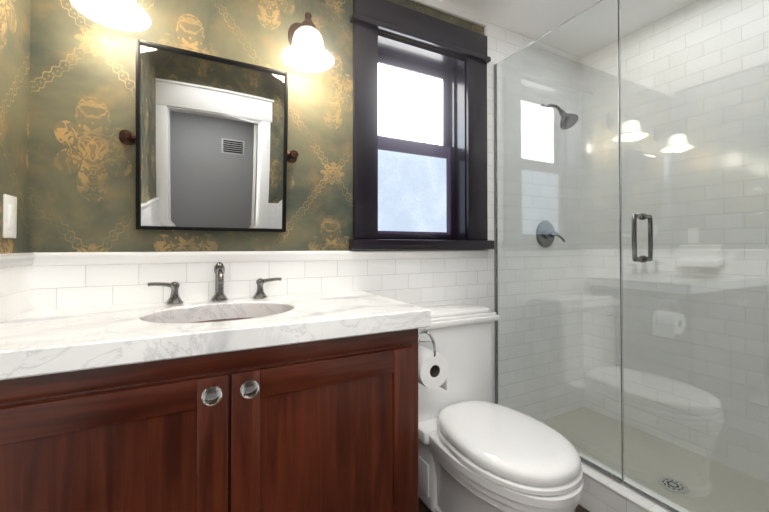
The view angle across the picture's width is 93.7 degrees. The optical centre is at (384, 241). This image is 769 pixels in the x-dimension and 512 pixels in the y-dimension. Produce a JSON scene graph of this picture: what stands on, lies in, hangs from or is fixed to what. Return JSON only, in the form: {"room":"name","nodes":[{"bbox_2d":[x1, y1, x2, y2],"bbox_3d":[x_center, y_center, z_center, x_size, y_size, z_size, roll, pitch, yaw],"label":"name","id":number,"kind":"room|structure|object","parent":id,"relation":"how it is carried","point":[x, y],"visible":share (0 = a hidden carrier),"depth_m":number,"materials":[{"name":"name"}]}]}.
{"room":"bathroom","nodes":[
{"label":"bathroom","id":0,"kind":"room"},
{"bbox_2d":[0,0,30,321],"bbox_3d":[-0.778,-0.184,0.272,0.210,2.740,1.840,0,-1,-27],"label":"wall","id":1,"kind":"structure","parent":0,"point":[15,19],"depth_m":1.04,"materials":[{"name":"paper"}]},
{"bbox_2d":[3,194,16,237],"bbox_3d":[-1.053,-0.070,1.016,0.010,0.120,0.072,0,-1,-27],"label":"switch plate","id":2,"kind":"object","parent":1,"relation":"attached to","point":[9,216],"visible":1,"depth_m":1.01,"materials":[{"name":"white plastic"}]},
{"bbox_2d":[0,252,39,269],"bbox_3d":[-0.697,0.044,0.357,0.016,0.042,1.680,0,-1,-27],"label":"trim","id":3,"kind":"structure","parent":1,"relation":"attached to","point":[11,260],"depth_m":1.03,"materials":[{"name":"white tile"}]},
{"bbox_2d":[28,0,534,402],"bbox_3d":[0.051,-0.013,1.845,3.135,2.440,0.210,0,-1,-27],"label":"wall","id":4,"kind":"structure","parent":0,"point":[82,185],"depth_m":1.35,"materials":[{"name":"paper"}]},
{"bbox_2d":[70,0,150,30],"bbox_3d":[-0.858,-0.827,1.143,0.204,0.218,0.236,0,-1,-27],"label":"sconce","id":5,"kind":"object","parent":4,"relation":"attached to","point":[129,15],"visible":1,"depth_m":1.18,"materials":[{"name":"white glass"}]},
{"bbox_2d":[119,39,297,231],"bbox_3d":[-0.623,-0.357,1.346,0.613,0.635,0.082,0,-1,-27],"label":"mirror","id":6,"kind":"object","parent":4,"relation":"attached to","point":[209,138],"visible":1,"depth_m":1.32,"materials":[{"name":"black mirror"}]},
{"bbox_2d":[40,250,487,265],"bbox_3d":[-0.268,0.060,1.551,1.878,0.042,0.016,0,-1,-27],"label":"trim","id":7,"kind":"structure","parent":4,"relation":"attached to","point":[46,258],"depth_m":1.39,"materials":[{"name":"white tile"}]},
{"bbox_2d":[281,12,333,71],"bbox_3d":[-0.307,-0.823,1.429,0.204,0.218,0.236,0,-1,-27],"label":"sconce","id":8,"kind":"object","parent":4,"relation":"attached to","point":[305,50],"visible":1,"depth_m":1.45,"materials":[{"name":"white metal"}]},
{"bbox_2d":[349,0,493,249],"bbox_3d":[0.174,-0.550,1.886,0.831,1.177,0.245,0,-1,-27],"label":"window","id":9,"kind":"structure","parent":4,"relation":"in","point":[419,146],"depth_m":1.91,"materials":[{"name":"black wood"}]},
{"bbox_2d":[418,497,589,511],"bbox_3d":[0.597,1.129,-0.303,4.135,0.100,4.500,0,-1,-27],"label":"floor","id":10,"kind":"structure","parent":0,"point":[422,507],"depth_m":1.49,"materials":[{"name":"grey tile"}]},
{"bbox_2d":[0,290,430,511],"bbox_3d":[-0.468,0.655,1.105,1.114,0.884,0.606,0,-1,-27],"label":"bathroom vanity","id":11,"kind":"object","parent":10,"relation":"on","point":[307,402],"visible":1,"depth_m":0.89,"materials":[{"name":"brown wood"}]},
{"bbox_2d":[148,262,281,304],"bbox_3d":[-0.592,0.144,1.296,0.442,0.141,0.126,0,-1,-27],"label":"faucet","id":12,"kind":"object","parent":11,"relation":"on","point":[219,294],"visible":1,"depth_m":1.31,"materials":[{"name":"silver metal"}]},
{"bbox_2d":[418,328,448,390],"bbox_3d":[0.138,0.393,1.226,0.122,0.214,0.113,0,-1,-27],"label":"toilet paper holder","id":13,"kind":"object","parent":11,"relation":"attached to","point":[433,368],"visible":0.83,"depth_m":1.19,"materials":[{"name":"white paper"}]},
{"bbox_2d":[418,303,582,511],"bbox_3d":[0.380,0.705,1.425,0.524,0.792,0.791,0,-1,-27],"label":"toilet","id":14,"kind":"object","parent":10,"relation":"on","point":[479,450],"visible":0.79,"depth_m":1.33,"materials":[{"name":"white ceramic"}]},
{"bbox_2d":[579,462,671,511],"bbox_3d":[1.019,1.024,1.254,0.128,0.150,1.710,0,-1,-27],"label":"shower curb","id":15,"kind":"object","parent":10,"relation":"on","point":[602,492],"depth_m":1.41,"materials":[{"name":"tile"}]},
{"bbox_2d":[494,0,768,511],"bbox_3d":[1.017,-0.030,1.266,0.129,1.952,1.709,0,-1,-27],"label":"glass","id":16,"kind":"object","parent":15,"relation":"on","point":[677,102],"visible":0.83,"depth_m":1.34,"materials":[{"name":"clear glass"}]},
{"bbox_2d":[410,0,619,39],"bbox_3d":[0.597,-1.443,-0.270,4.135,0.435,4.500,0,-1,-27],"label":"ceiling","id":17,"kind":"structure","parent":0,"point":[535,19],"depth_m":1.93,"materials":[{"name":"white paint"}]},
{"bbox_2d":[619,39,622,420],"bbox_3d":[1.823,-0.167,1.619,0.200,2.740,1.830,0,-1,-27],"label":"wall","id":18,"kind":"structure","parent":0,"point":[621,255],"depth_m":2.17,"materials":[{"name":"tile"}]}
]}

